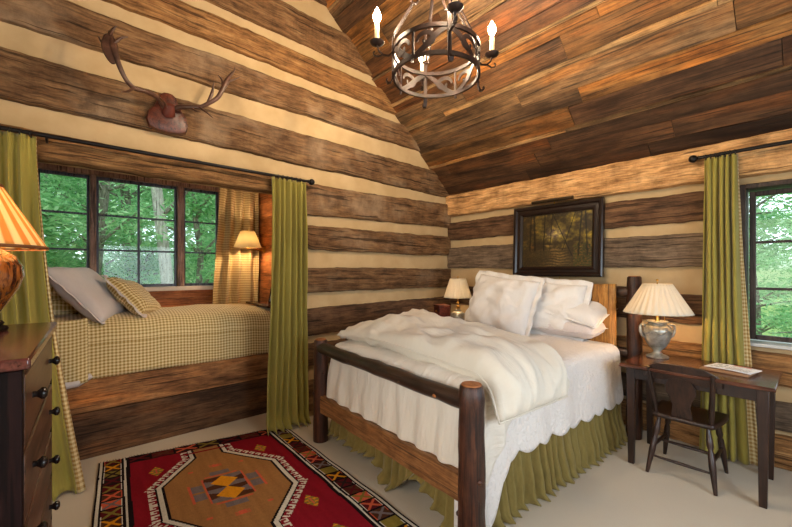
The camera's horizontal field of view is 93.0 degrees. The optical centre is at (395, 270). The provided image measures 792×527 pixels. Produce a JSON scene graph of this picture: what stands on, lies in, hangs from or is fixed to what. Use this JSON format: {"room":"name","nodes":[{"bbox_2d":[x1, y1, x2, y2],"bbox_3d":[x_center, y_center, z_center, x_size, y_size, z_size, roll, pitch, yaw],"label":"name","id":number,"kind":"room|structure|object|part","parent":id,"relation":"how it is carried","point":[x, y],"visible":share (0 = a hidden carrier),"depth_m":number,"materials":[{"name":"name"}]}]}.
{"room":"log cabin bedroom","nodes":[
{"label":"log cabin bedroom","id":0,"kind":"room"},
{"bbox_2d":[148,290,256,306],"bbox_3d":[-2.748,0.180,4.018,2.670,2.520,0.160,0,0,-42],"label":"wall","id":1,"kind":"structure","parent":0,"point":[182,297],"depth_m":4.22,"materials":[{"name":"brown wood"}]},
{"bbox_2d":[37,162,218,290],"bbox_3d":[-2.705,-0.393,3.970,1.690,1.215,0.170,0,0,-42],"label":"window","id":2,"kind":"structure","parent":1,"relation":"attached to","point":[93,177],"depth_m":3.99,"materials":[{"name":"brown wood"}]},
{"bbox_3d":[-3.183,-0.388,3.606,0.373,1.115,0.040,0,0,-42],"label":"sash","id":3,"kind":"part","parent":2,"relation":"part of","materials":[{"name":"glass"}]},
{"bbox_3d":[-3.012,-0.388,3.735,0.050,1.115,0.115,0,0,-42],"label":"post","id":4,"kind":"part","parent":2,"relation":"part of","materials":[{"name":"brown wood"}]},
{"bbox_3d":[-2.739,-0.388,4.000,0.706,1.115,0.040,0,0,-42],"label":"sash","id":5,"kind":"part","parent":2,"relation":"part of","materials":[{"name":"glass"}]},
{"bbox_3d":[-2.705,0.193,3.970,1.690,0.045,0.170,0,0,-42],"label":"sill","id":6,"kind":"part","parent":2,"relation":"part of","materials":[{"name":"beige wood"}]},
{"bbox_3d":[-2.438,-0.388,4.244,0.065,1.115,0.115,0,0,-42],"label":"post","id":7,"kind":"part","parent":2,"relation":"part of","materials":[{"name":"brown wood"}]},
{"bbox_3d":[-2.286,-0.388,4.402,0.368,1.115,0.040,0,0,-42],"label":"sash","id":8,"kind":"part","parent":2,"relation":"part of","materials":[{"name":"glass"}]},
{"bbox_2d":[212,188,258,304],"bbox_3d":[-1.911,-0.300,4.485,0.536,1.420,0.118,0,0,-42],"label":"drape","id":9,"kind":"object","parent":2,"relation":"hanging from","point":[236,272],"visible":0.84,"depth_m":4.49,"materials":[{"name":"beige fabric"}]},
{"bbox_2d":[0,0,450,415],"bbox_3d":[-1.327,-1.000,3.493,5.402,4.880,0.432,0,0,-42],"label":"wall","id":10,"kind":"structure","parent":0,"point":[304,103],"depth_m":3.37,"materials":[{"name":"brown wood"}]},
{"bbox_2d":[0,125,314,184],"bbox_3d":[-1.740,-0.830,2.805,2.506,0.100,0.116,0,0,-42],"label":"curtain rod","id":11,"kind":"object","parent":10,"relation":"attached to","point":[30,133],"visible":0.91,"depth_m":2.67,"materials":[{"name":"black metal"}]},
{"bbox_2d":[0,130,85,501],"bbox_3d":[-2.269,0.297,2.275,0.608,2.265,0.167,0,0,-42],"label":"drape","id":12,"kind":"object","parent":11,"relation":"hanging from","point":[32,303],"visible":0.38,"depth_m":2.34,"materials":[{"name":"green fabric"}]},
{"bbox_2d":[266,176,310,435],"bbox_3d":[-0.977,0.297,3.406,0.417,2.264,0.191,0,0,-42],"label":"drape","id":13,"kind":"object","parent":11,"relation":"hanging from","point":[287,376],"visible":1,"depth_m":3.44,"materials":[{"name":"green fabric"}]},
{"bbox_2d":[99,26,239,135],"bbox_3d":[-1.634,-1.330,2.769,0.879,0.569,0.294,0,0,-42],"label":"antler mount","id":14,"kind":"object","parent":10,"relation":"attached to","point":[166,116],"visible":1,"depth_m":2.80,"materials":[{"name":"brown wood"}]},
{"bbox_2d":[258,193,271,300],"bbox_3d":[-1.401,0.180,4.451,0.120,2.520,1.180,0,0,-42],"label":"wall","id":15,"kind":"structure","parent":0,"point":[264,200],"depth_m":4.57,"materials":[{"name":"brown wood"}]},
{"bbox_2d":[234,230,264,252],"bbox_3d":[-1.675,-0.349,4.364,0.396,0.257,0.315,0,0,-42],"label":"lamp","id":16,"kind":"object","parent":15,"relation":"attached to","point":[247,239],"visible":1,"depth_m":4.24,"materials":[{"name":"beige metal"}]},
{"bbox_3d":[-1.706,-0.362,4.328,0.302,0.186,0.302,0,0,-42],"label":"lamp shade","id":17,"kind":"part","parent":16,"relation":"part of","materials":[{"name":"beige fabric"}]},
{"bbox_2d":[246,300,270,308],"bbox_3d":[-1.447,0.403,4.197,0.235,0.105,0.620,0,0,-42],"label":"shelf","id":18,"kind":"object","parent":15,"relation":"attached to","point":[262,303],"visible":0.53,"depth_m":4.18,"materials":[{"name":"brown wood"}]},
{"bbox_2d":[52,413,791,526],"bbox_3d":[-0.064,1.500,2.069,5.400,0.120,6.700,0,0,-42],"label":"floor","id":19,"kind":"structure","parent":0,"point":[617,492],"depth_m":2.46,"materials":[{"name":"beige carpet"}]},
{"bbox_2d":[0,322,59,526],"bbox_3d":[-1.504,0.840,1.258,0.538,1.200,0.964,0,0,-39],"label":"dresser","id":20,"kind":"object","parent":19,"relation":"on","point":[26,411],"visible":1,"depth_m":1.15,"materials":[{"name":"black wood"}]},
{"bbox_3d":[-1.230,0.858,0.902,0.480,1.165,0.030,0,0,-39],"label":"panel","id":21,"kind":"part","parent":20,"relation":"part of","materials":[{"name":"brown wood"}]},
{"bbox_2d":[0,184,48,331],"bbox_3d":[-1.644,-0.067,1.462,0.436,0.613,0.436,0,0,-42],"label":"table lamp","id":22,"kind":"object","parent":20,"relation":"on","point":[16,233],"visible":1,"depth_m":1.48,"materials":[{"name":"fabric"}]},
{"bbox_2d":[0,249,24,311],"bbox_3d":[-1.644,0.042,1.462,0.282,0.308,0.288,0,0,-42],"label":"lamp base","id":23,"kind":"object","parent":22,"relation":"on","point":[12,275],"depth_m":1.48,"materials":[{"name":"ceramic"}]},
{"bbox_3d":[-1.644,-0.217,1.462,0.429,0.246,0.429,0,0,-42],"label":"lamp shade","id":24,"kind":"part","parent":22,"relation":"part of","materials":[{"name":"orange fabric"}]},
{"bbox_3d":[-1.644,-0.095,1.462,0.436,0.013,0.436,0,0,-42],"label":"trim","id":25,"kind":"part","parent":22,"relation":"part of","materials":[{"name":"brown fabric"}]},
{"bbox_3d":[-1.490,0.834,1.275,0.422,0.181,0.864,0,0,-39],"label":"drawer","id":26,"kind":"part","parent":20,"relation":"part of","materials":[{"name":"brown wood"}]},
{"bbox_3d":[-1.490,0.621,1.275,0.422,0.196,0.864,0,0,-39],"label":"drawer","id":27,"kind":"part","parent":20,"relation":"part of","materials":[{"name":"brown wood"}]},
{"bbox_3d":[-1.490,0.399,1.275,0.422,0.201,0.864,0,0,-39],"label":"drawer","id":28,"kind":"part","parent":20,"relation":"part of","materials":[{"name":"brown wood"}]},
{"bbox_3d":[-1.144,0.616,1.209,0.037,0.037,0.038,0,0,-39],"label":"knob","id":29,"kind":"part","parent":20,"relation":"part of","materials":[{"name":"black metal"}]},
{"bbox_3d":[-1.144,0.394,1.209,0.037,0.037,0.038,0,0,-39],"label":"knob","id":30,"kind":"part","parent":20,"relation":"part of","materials":[{"name":"black metal"}]},
{"bbox_3d":[-1.144,0.829,1.209,0.037,0.037,0.038,0,0,-39],"label":"knob","id":31,"kind":"part","parent":20,"relation":"part of","materials":[{"name":"black metal"}]},
{"bbox_3d":[-1.490,1.036,1.275,0.422,0.176,0.864,0,0,-39],"label":"drawer","id":32,"kind":"part","parent":20,"relation":"part of","materials":[{"name":"brown wood"}]},
{"bbox_3d":[-1.498,1.031,1.650,0.037,0.037,0.038,0,0,-39],"label":"knob","id":33,"kind":"part","parent":20,"relation":"part of","materials":[{"name":"black metal"}]},
{"bbox_3d":[-1.498,0.829,1.650,0.037,0.037,0.038,0,0,-39],"label":"knob","id":34,"kind":"part","parent":20,"relation":"part of","materials":[{"name":"black metal"}]},
{"bbox_3d":[-1.498,0.616,1.650,0.037,0.037,0.038,0,0,-39],"label":"knob","id":35,"kind":"part","parent":20,"relation":"part of","materials":[{"name":"black metal"}]},
{"bbox_3d":[-1.498,0.394,1.650,0.037,0.037,0.038,0,0,-39],"label":"knob","id":36,"kind":"part","parent":20,"relation":"part of","materials":[{"name":"black metal"}]},
{"bbox_2d":[66,353,267,459],"bbox_3d":[-2.353,1.140,3.557,2.430,0.600,1.015,0,0,-42],"label":"platform","id":37,"kind":"object","parent":19,"relation":"on","point":[111,414],"visible":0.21,"depth_m":3.21,"materials":[{"name":"brown wood"}]},
{"bbox_3d":[-2.367,0.661,3.581,2.360,0.353,0.900,0,0,-42],"label":"mattress","id":38,"kind":"object","parent":37,"relation":"on","visible":0},
{"bbox_2d":[101,275,161,317],"bbox_3d":[-2.368,0.257,3.433,0.368,0.452,0.596,0,0,-12],"label":"pillow","id":39,"kind":"object","parent":38,"relation":"on","point":[135,298],"visible":0.76,"depth_m":3.24,"materials":[{"name":"fabric"}]},
{"bbox_2d":[54,304,269,379],"bbox_3d":[-2.355,0.599,3.571,2.404,0.494,0.993,0,0,-42],"label":"bedspread","id":40,"kind":"object","parent":38,"relation":"on","point":[127,342],"visible":0.64,"depth_m":3.31,"materials":[{"name":"beige fabric"}]},
{"bbox_2d":[52,300,79,314],"bbox_3d":[-3.050,0.314,3.187,0.760,0.231,0.500,0,0,-40],"label":"pillow","id":41,"kind":"object","parent":40,"relation":"on","point":[60,307],"visible":0.08,"depth_m":3.14,"materials":[{"name":"beige fabric"}]},
{"bbox_2d":[50,284,62,300],"bbox_3d":[-3.078,0.144,3.158,0.741,0.251,0.493,0,0,-39],"label":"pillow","id":42,"kind":"object","parent":41,"relation":"on","point":[54,295],"visible":0.02,"depth_m":3.10,"materials":[{"name":"beige fabric"}]},
{"bbox_2d":[55,318,92,388],"bbox_3d":[-2.546,0.615,2.703,0.571,0.551,0.080,0,0,-43],"label":"folded blanket","id":43,"kind":"object","parent":40,"relation":"on","point":[72,336],"visible":0.34,"depth_m":2.81,"materials":[{"name":"fabric"}]},
{"bbox_2d":[48,267,127,323],"bbox_3d":[-2.605,0.195,3.221,0.430,0.458,0.692,0,0,-19],"label":"pillow","id":44,"kind":"object","parent":40,"relation":"on","point":[83,288],"visible":0.73,"depth_m":2.98,"materials":[{"name":"fabric"}]},
{"bbox_2d":[91,429,418,526],"bbox_3d":[-0.828,1.432,2.054,1.593,0.014,2.992,0,0,-42],"label":"rug","id":45,"kind":"object","parent":19,"relation":"on","point":[252,479],"visible":0.99,"depth_m":2.46,"materials":[{"name":"red fabric"}]},
{"bbox_2d":[312,276,642,526],"bbox_3d":[0.730,0.742,3.211,2.312,1.397,1.799,0,0,-38],"label":"bed","id":46,"kind":"object","parent":19,"relation":"on","point":[466,484],"visible":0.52,"depth_m":2.32,"materials":[{"name":"brown wood"}]},
{"bbox_3d":[-0.640,1.011,3.199,0.128,0.858,0.128,0,0,-38],"label":"post","id":47,"kind":"part","parent":46,"relation":"part of","materials":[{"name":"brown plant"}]},
{"bbox_3d":[-0.136,0.657,2.547,0.101,0.111,1.632,0,0,-38],"label":"foot rail","id":48,"kind":"part","parent":46,"relation":"part of","materials":[{"name":"brown wood"}]},
{"bbox_3d":[0.380,1.006,1.897,0.141,0.868,0.142,0,0,-38],"label":"post","id":49,"kind":"part","parent":46,"relation":"part of","materials":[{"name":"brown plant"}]},
{"bbox_2d":[327,403,627,526],"bbox_3d":[0.649,1.229,3.191,2.084,0.421,1.736,0,0,-38],"label":"bed skirt","id":50,"kind":"object","parent":46,"relation":"attached to","point":[533,475],"visible":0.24,"depth_m":2.52,"materials":[{"name":"green fabric"}]},
{"bbox_2d":[454,333,623,526],"bbox_3d":[0.710,0.993,3.220,2.116,0.795,1.639,0,0,-38],"label":"quilt","id":51,"kind":"object","parent":46,"relation":"on","point":[593,369],"visible":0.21,"depth_m":2.71,"materials":[{"name":"white fabric"}]},
{"bbox_2d":[326,340,511,486],"bbox_3d":[0.267,0.859,2.861,1.036,0.612,1.654,0,0,-38],"label":"blanket","id":52,"kind":"object","parent":51,"relation":"on","point":[431,424],"visible":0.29,"depth_m":2.33,"materials":[{"name":"white fabric"}]},
{"bbox_2d":[337,309,569,424],"bbox_3d":[0.374,0.567,2.820,0.912,0.467,1.700,0,0,-38],"label":"comforter","id":53,"kind":"object","parent":51,"relation":"on","point":[521,375],"visible":0.94,"depth_m":2.27,"materials":[{"name":"white fabric"}]},
{"bbox_2d":[530,276,592,340],"bbox_3d":[1.471,0.351,3.615,0.738,0.602,0.287,0,0,44],"label":"pillow","id":54,"kind":"object","parent":51,"relation":"on","point":[564,293],"visible":0.45,"depth_m":3.48,"materials":[{"name":"white fabric"}]},
{"bbox_2d":[534,322,607,338],"bbox_3d":[1.638,0.516,3.494,0.387,0.180,0.568,0,0,-37],"label":"pillow","id":55,"kind":"object","parent":51,"relation":"on","point":[572,329],"visible":0.54,"depth_m":3.31,"materials":[{"name":"fabric"}]},
{"bbox_2d":[541,301,608,328],"bbox_3d":[1.663,0.353,3.506,0.383,0.302,0.601,0,0,-39],"label":"pillow","id":56,"kind":"object","parent":55,"relation":"on","point":[592,315],"visible":0.49,"depth_m":3.32,"materials":[{"name":"white fabric"}]},
{"bbox_3d":[1.501,0.465,3.822,0.046,0.710,1.362,0,0,-38],"label":"headboard panel","id":57,"kind":"part","parent":46,"relation":"part of","materials":[{"name":"brown wood"}]},
{"bbox_3d":[1.569,0.719,3.901,0.097,0.100,1.544,0,0,-38],"label":"head rail","id":58,"kind":"part","parent":46,"relation":"part of","materials":[{"name":"brown wood"}]},
{"bbox_3d":[1.568,0.183,3.900,0.105,0.110,1.541,0,0,-38],"label":"head rail","id":59,"kind":"part","parent":46,"relation":"part of","materials":[{"name":"brown wood"}]},
{"bbox_3d":[2.068,0.744,3.263,0.124,1.393,0.127,0,0,-38],"label":"post","id":60,"kind":"part","parent":46,"relation":"part of","materials":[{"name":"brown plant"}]},
{"bbox_3d":[0.704,0.853,3.223,1.975,0.355,1.420,0,0,-38],"label":"mattress","id":61,"kind":"object","parent":46,"relation":"on","visible":0},
{"bbox_2d":[465,270,544,335],"bbox_3d":[1.063,0.335,3.821,0.356,0.684,0.863,0,0,-35],"label":"pillow","id":62,"kind":"object","parent":61,"relation":"on","point":[506,302],"visible":0.82,"depth_m":3.66,"materials":[{"name":"white fabric"}]},
{"bbox_2d":[643,363,728,495],"bbox_3d":[2.075,1.041,2.683,0.447,0.804,0.444,0,0,-41],"label":"desk chair","id":63,"kind":"object","parent":19,"relation":"on","point":[681,391],"visible":0.98,"depth_m":2.59,"materials":[{"name":"brown wood"}]},
{"bbox_3d":[1.841,0.852,2.704,0.121,0.352,0.034,0,0,-24],"label":"post","id":64,"kind":"part","parent":63,"relation":"part of","materials":[{"name":"brown wood"}]},
{"bbox_3d":[1.856,1.240,2.709,0.132,0.406,0.042,0,0,-12],"label":"leg","id":65,"kind":"part","parent":63,"relation":"part of","materials":[{"name":"brown wood"}]},
{"bbox_3d":[2.106,1.240,2.923,0.042,0.404,0.101,0,0,12],"label":"leg","id":66,"kind":"part","parent":63,"relation":"part of","materials":[{"name":"brown wood"}]},
{"bbox_3d":[1.933,0.701,2.561,0.070,0.123,0.444,0,0,-41],"label":"crest rail","id":67,"kind":"part","parent":63,"relation":"part of","materials":[{"name":"brown wood"}]},
{"bbox_3d":[2.096,1.035,2.700,0.367,0.040,0.410,0,0,-41],"label":"seat","id":68,"kind":"part","parent":63,"relation":"part of","materials":[{"name":"brown wood"}]},
{"bbox_3d":[2.067,1.240,2.462,0.042,0.406,0.132,0,0,21],"label":"leg","id":69,"kind":"part","parent":63,"relation":"part of","materials":[{"name":"brown wood"}]},
{"bbox_3d":[2.060,0.852,2.448,0.034,0.352,0.121,0,0,33],"label":"post","id":70,"kind":"part","parent":63,"relation":"part of","materials":[{"name":"brown wood"}]},
{"bbox_3d":[2.317,1.240,2.677,0.101,0.404,0.042,0,0,-3],"label":"leg","id":71,"kind":"part","parent":63,"relation":"part of","materials":[{"name":"brown wood"}]},
{"bbox_2d":[619,352,782,508],"bbox_3d":[2.171,1.065,2.707,0.600,0.750,0.830,0,0,-42],"label":"writing desk","id":72,"kind":"object","parent":19,"relation":"on","point":[761,387],"visible":0.82,"depth_m":2.56,"materials":[{"name":"brown wood"}]},
{"bbox_3d":[1.770,1.077,2.827,0.056,0.725,0.056,0,0,-42],"label":"leg","id":73,"kind":"part","parent":72,"relation":"part of","materials":[{"name":"brown wood"}]},
{"bbox_3d":[2.122,1.077,3.138,0.056,0.725,0.056,0,0,-42],"label":"leg","id":74,"kind":"part","parent":72,"relation":"part of","materials":[{"name":"brown wood"}]},
{"bbox_2d":[623,279,694,358],"bbox_3d":[2.093,0.376,3.013,0.474,0.624,0.474,0,0,-42],"label":"table lamp","id":75,"kind":"object","parent":72,"relation":"on","point":[654,299],"visible":1,"depth_m":2.93,"materials":[{"name":"beige fabric"}]},
{"bbox_3d":[1.991,0.481,3.036,0.055,0.127,0.022,0,0,18],"label":"handle","id":76,"kind":"part","parent":75,"relation":"part of","materials":[{"name":"silver metal"}]},
{"bbox_3d":[2.093,0.233,3.013,0.036,0.340,0.036,0,0,-42],"label":"stem","id":77,"kind":"part","parent":75,"relation":"part of","materials":[{"name":"gold metal"}]},
{"bbox_3d":[2.093,0.220,3.013,0.474,0.234,0.474,0,0,-42],"label":"lamp shade","id":78,"kind":"part","parent":75,"relation":"part of","materials":[{"name":"beige fabric"}]},
{"bbox_3d":[2.195,0.481,2.987,0.055,0.127,0.022,0,0,9],"label":"handle","id":79,"kind":"part","parent":75,"relation":"part of","materials":[{"name":"silver metal"}]},
{"bbox_2d":[699,364,756,377],"bbox_3d":[2.285,0.682,2.588,0.200,0.012,0.260,0,0,-34],"label":"magazine","id":80,"kind":"object","parent":72,"relation":"on","point":[730,372],"visible":0.66,"depth_m":2.53,"materials":[{"name":"brown paper"}]},
{"bbox_2d":[705,363,761,374],"bbox_3d":[2.317,0.669,2.589,0.180,0.009,0.250,0,0,-28],"label":"leaflet","id":81,"kind":"object","parent":80,"relation":"on","point":[745,370],"visible":1,"depth_m":2.56,"materials":[{"name":"paper"}]},
{"bbox_3d":[2.241,1.077,2.295,0.056,0.725,0.056,0,0,-42],"label":"leg","id":82,"kind":"part","parent":72,"relation":"part of","materials":[{"name":"brown wood"}]},
{"bbox_3d":[2.593,1.077,2.607,0.056,0.725,0.056,0,0,-42],"label":"leg","id":83,"kind":"part","parent":72,"relation":"part of","materials":[{"name":"brown wood"}]},
{"bbox_3d":[0.696,1.075,4.587,0.440,0.730,0.420,0,0,-42],"label":"nightstand","id":84,"kind":"object","parent":19,"relation":"on","visible":0},
{"bbox_2d":[433,304,450,316],"bbox_3d":[0.559,0.560,4.615,0.163,0.295,0.184,0,0,-17],"label":"wooden box","id":85,"kind":"object","parent":84,"relation":"on","point":[443,310],"visible":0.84,"depth_m":4.54,"materials":[{"name":"red wood"}]},
{"bbox_3d":[0.564,0.425,4.617,0.154,0.025,0.184,0,0,-17],"label":"lid","id":86,"kind":"part","parent":85,"relation":"part of","materials":[{"name":"red wood"}]},
{"bbox_2d":[444,276,471,319],"bbox_3d":[0.752,0.386,4.570,0.344,0.644,0.344,0,0,-42],"label":"table lamp","id":87,"kind":"object","parent":84,"relation":"on","point":[457,288],"visible":0.98,"depth_m":4.47,"materials":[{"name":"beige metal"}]},
{"bbox_2d":[450,309,464,319],"bbox_3d":[0.752,0.588,4.570,0.184,0.240,0.184,0,0,-42],"label":"lamp base","id":88,"kind":"object","parent":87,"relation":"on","point":[457,313],"depth_m":4.51,"materials":[{"name":"silver metal"}]},
{"bbox_3d":[0.752,0.208,4.570,0.344,0.231,0.344,0,0,-42],"label":"lamp shade","id":89,"kind":"part","parent":87,"relation":"part of","materials":[{"name":"beige fabric"}]},
{"bbox_2d":[326,0,791,194],"bbox_3d":[0.368,-2.208,1.582,5.800,2.865,5.800,0,0,-42],"label":"ceiling","id":90,"kind":"structure","parent":0,"point":[573,85],"depth_m":3.14,"materials":[{"name":"brown wood"}]},
{"bbox_2d":[370,0,498,108],"bbox_3d":[0.255,-2.079,2.391,0.626,1.828,0.626,0,0,36],"label":"chandelier","id":91,"kind":"object","parent":90,"relation":"hanging from","point":[454,7],"visible":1,"depth_m":2.33,"materials":[{"name":"metal"}]},
{"bbox_3d":[-0.117,-1.583,2.328,0.050,0.099,0.049,0,0,-10],"label":"bulb","id":92,"kind":"part","parent":91,"relation":"part of","materials":[{"name":"white glass"}]},
{"bbox_2d":[375,22,391,56],"bbox_3d":[-0.075,-1.436,2.336,0.103,0.198,0.074,0,0,-42],"label":"candle","id":93,"kind":"object","parent":91,"relation":"on","point":[379,42],"depth_m":2.32,"materials":[{"name":"beige wax"}]},
{"bbox_2d":[420,61,423,86],"bbox_3d":[0.200,-1.436,2.721,0.074,0.198,0.103,0,0,-42],"label":"candle","id":94,"kind":"object","parent":91,"relation":"on","point":[421,62],"depth_m":2.75,"materials":[{"name":"beige wax"}]},
{"bbox_2d":[449,0,457,30],"bbox_3d":[0.309,-1.436,2.061,0.074,0.198,0.103,0,0,-42],"label":"candle","id":95,"kind":"object","parent":91,"relation":"on","point":[453,10],"depth_m":2.02,"materials":[{"name":"beige wax"}]},
{"bbox_2d":[480,35,493,65],"bbox_3d":[0.584,-1.436,2.446,0.103,0.198,0.074,0,0,-42],"label":"candle","id":96,"kind":"object","parent":91,"relation":"on","point":[489,54],"depth_m":2.44,"materials":[{"name":"beige wax"}]},
{"bbox_3d":[0.626,-1.583,2.454,0.050,0.099,0.049,0,0,-10],"label":"bulb","id":97,"kind":"part","parent":91,"relation":"part of","materials":[{"name":"white glass"}]},
{"bbox_2d":[446,128,791,470],"bbox_3d":[2.448,0.174,3.294,0.336,2.548,5.200,0,0,-42],"label":"wall","id":98,"kind":"structure","parent":0,"point":[654,205],"depth_m":3.33,"materials":[{"name":"brown wood"}]},
{"bbox_2d":[513,196,604,278],"bbox_3d":[1.651,-0.286,3.930,0.126,0.926,0.950,0,0,-42],"label":"framed painting","id":99,"kind":"object","parent":98,"relation":"attached to","point":[563,239],"visible":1,"depth_m":3.90,"materials":[{"name":"wood"}]},
{"bbox_2d":[531,196,573,204],"bbox_3d":[1.615,-0.733,3.899,0.032,0.031,0.440,3,-2,-42],"label":"picture light","id":100,"kind":"object","parent":99,"relation":"attached to","point":[568,197],"depth_m":3.88,"materials":[{"name":"brown metal"}]},
{"bbox_2d":[688,139,791,162],"bbox_3d":[3.025,-0.880,2.336,0.106,0.100,1.936,0,0,-42],"label":"curtain rod","id":101,"kind":"object","parent":98,"relation":"attached to","point":[693,158],"visible":0.89,"depth_m":2.82,"materials":[{"name":"black metal"}]},
{"bbox_2d":[699,153,757,465],"bbox_3d":[2.534,0.271,2.864,0.358,2.314,0.121,0,0,44],"label":"drape","id":102,"kind":"object","parent":101,"relation":"hanging from","point":[725,321],"visible":0.84,"depth_m":2.86,"materials":[{"name":"green fabric"}]},
{"bbox_2d":[740,179,791,349],"bbox_3d":[3.098,-0.048,2.513,0.220,1.225,1.170,0,0,-42],"label":"window","id":103,"kind":"structure","parent":98,"relation":"in","point":[784,186],"depth_m":2.88,"materials":[{"name":"grey"}]},
{"bbox_3d":[3.098,0.552,2.513,0.220,0.025,1.170,0,0,-42],"label":"sill","id":104,"kind":"part","parent":103,"relation":"part of","materials":[{"name":"grey"}]},
{"label":"outside","id":105,"kind":"structure","parent":0,"visible":0},
{"bbox_2d":[761,297,791,336],"bbox_3d":[4.461,2.542,8.421,90.000,0.482,90.000,0,0,-42],"label":"ground","id":106,"kind":"structure","parent":105,"point":[768,307],"depth_m":22.54,"materials":[{"name":"green plant"}]},
{"bbox_2d":[40,187,83,256],"bbox_3d":[-6.517,-1.052,5.198,3.299,7.523,4.246,0,0,-19],"label":"broadleaf tree","id":107,"kind":"object","parent":106,"relation":"on","point":[47,232],"visible":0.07,"depth_m":6.36,"materials":[{"name":"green plant"}]},
{"bbox_2d":[40,173,84,264],"bbox_3d":[-9.482,-1.426,7.977,3.629,8.275,4.671,0,0,1],"label":"broadleaf tree","id":108,"kind":"object","parent":106,"relation":"on","point":[43,179],"visible":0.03,"depth_m":9.16,"materials":[{"name":"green plant"}]},
{"bbox_2d":[45,225,86,267],"bbox_3d":[-7.515,0.516,7.207,2.866,4.654,2.898,0,0,42],"label":"broadleaf tree","id":109,"kind":"object","parent":106,"relation":"on","point":[49,252],"visible":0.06,"depth_m":7.46,"materials":[{"name":"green plant"}]},
{"bbox_2d":[40,173,122,267],"bbox_3d":[-9.407,-0.499,9.924,4.203,6.826,4.251,0,0,-16],"label":"broadleaf tree","id":110,"kind":"object","parent":106,"relation":"on","point":[62,187],"visible":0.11,"depth_m":10.02,"materials":[{"name":"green plant"}]},
{"bbox_2d":[42,180,155,282],"bbox_3d":[-12.377,-3.108,14.281,7.728,12.411,7.642,0,0,17],"label":"broadleaf tree","id":111,"kind":"object","parent":106,"relation":"on","point":[110,200],"visible":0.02,"depth_m":14.65,"materials":[{"name":"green plant"}]},
{"bbox_2d":[42,177,170,276],"bbox_3d":[-10.220,-2.548,13.162,4.619,10.532,5.945,0,0,24],"label":"broadleaf tree","id":112,"kind":"object","parent":106,"relation":"on","point":[112,185],"visible":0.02,"depth_m":13.37,"materials":[{"name":"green plant"}]},
{"bbox_2d":[40,174,213,283],"bbox_3d":[-6.375,-1.425,7.197,4.738,8.780,5.196,0,0,39],"label":"broadleaf tree","id":113,"kind":"object","parent":106,"relation":"on","point":[104,186],"visible":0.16,"depth_m":7.38,"materials":[{"name":"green plant"}]},
{"bbox_2d":[40,177,214,281],"bbox_3d":[-6.820,-1.837,10.413,5.716,9.658,5.212,0,0,-26],"label":"broadleaf tree","id":114,"kind":"object","parent":106,"relation":"on","point":[128,195],"visible":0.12,"depth_m":9.83,"materials":[{"name":"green plant"}]},
{"bbox_2d":[103,186,153,282],"bbox_3d":[-12.556,-2.923,17.302,6.370,11.284,4.949,0,0,34],"label":"broadleaf tree","id":115,"kind":"object","parent":106,"relation":"on","point":[104,254],"visible":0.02,"depth_m":17.56,"materials":[{"name":"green plant"}]},
{"bbox_2d":[99,204,195,283],"bbox_3d":[-5.748,0.661,8.307,2.675,4.344,2.705,0,0,-16],"label":"broadleaf tree","id":116,"kind":"object","parent":106,"relation":"on","point":[150,256],"visible":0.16,"depth_m":8.24,"materials":[{"name":"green plant"}]},
{"bbox_2d":[99,188,214,282],"bbox_3d":[-4.012,-0.209,7.357,3.821,6.206,3.864,0,0,-22],"label":"broadleaf tree","id":117,"kind":"object","parent":106,"relation":"on","point":[205,203],"visible":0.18,"depth_m":7.23,"materials":[{"name":"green plant"}]},
{"bbox_2d":[113,186,214,282],"bbox_3d":[-6.393,-2.660,14.335,6.755,11.414,6.159,0,0,-3],"label":"broadleaf tree","id":118,"kind":"object","parent":106,"relation":"on","point":[147,186],"visible":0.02,"depth_m":14.07,"materials":[{"name":"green plant"}]},
{"bbox_2d":[151,187,187,283],"bbox_3d":[-3.801,-0.482,6.732,1.392,6.768,0.414,0,0,-22],"label":"bare tree","id":119,"kind":"object","parent":106,"relation":"on","point":[165,265],"visible":0.21,"depth_m":6.53,"materials":[{"name":"grey plant"}]},
{"bbox_2d":[141,186,210,282],"bbox_3d":[-8.954,-3.072,18.775,6.633,12.292,7.275,0,0,7],"label":"broadleaf tree","id":120,"kind":"object","parent":106,"relation":"on","point":[146,186],"visible":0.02,"depth_m":17.91,"materials":[{"name":"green plant"}]},
{"bbox_2d":[166,191,214,282],"bbox_3d":[-4.941,-1.079,11.542,4.968,8.067,5.024,0,0,-8],"label":"broadleaf tree","id":121,"kind":"object","parent":106,"relation":"on","point":[208,235],"visible":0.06,"depth_m":10.53,"materials":[{"name":"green plant"}]},
{"bbox_2d":[749,192,791,335],"bbox_3d":[10.258,-0.808,10.257,4.417,7.463,4.027,0,0,14],"label":"broadleaf tree","id":122,"kind":"object","parent":106,"relation":"on","point":[777,293],"visible":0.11,"depth_m":10.16,"materials":[{"name":"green plant"}]},
{"bbox_2d":[749,193,791,334],"bbox_3d":[6.071,-0.678,6.723,3.822,6.771,2.969,0,0,26],"label":"broadleaf tree","id":123,"kind":"object","parent":106,"relation":"on","point":[762,215],"visible":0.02,"depth_m":6.42,"materials":[{"name":"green plant"}]},
{"bbox_2d":[756,213,791,337],"bbox_3d":[8.803,0.371,7.781,3.057,4.964,3.091,0,0,42],"label":"broadleaf tree","id":124,"kind":"object","parent":106,"relation":"on","point":[780,255],"visible":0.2,"depth_m":7.96,"materials":[{"name":"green plant"}]},
{"bbox_2d":[756,212,791,334],"bbox_3d":[11.448,-2.248,13.293,6.236,10.536,5.685,0,0,31],"label":"broadleaf tree","id":125,"kind":"object","parent":106,"relation":"on","point":[781,265],"visible":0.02,"depth_m":12.49,"materials":[{"name":"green plant"}]},
{"bbox_2d":[760,202,791,336],"bbox_3d":[13.511,-1.800,10.871,5.096,9.028,3.959,0,0,-32],"label":"broadleaf tree","id":126,"kind":"object","parent":106,"relation":"on","point":[790,202],"visible":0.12,"depth_m":11.44,"materials":[{"name":"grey plant"}]}
]}

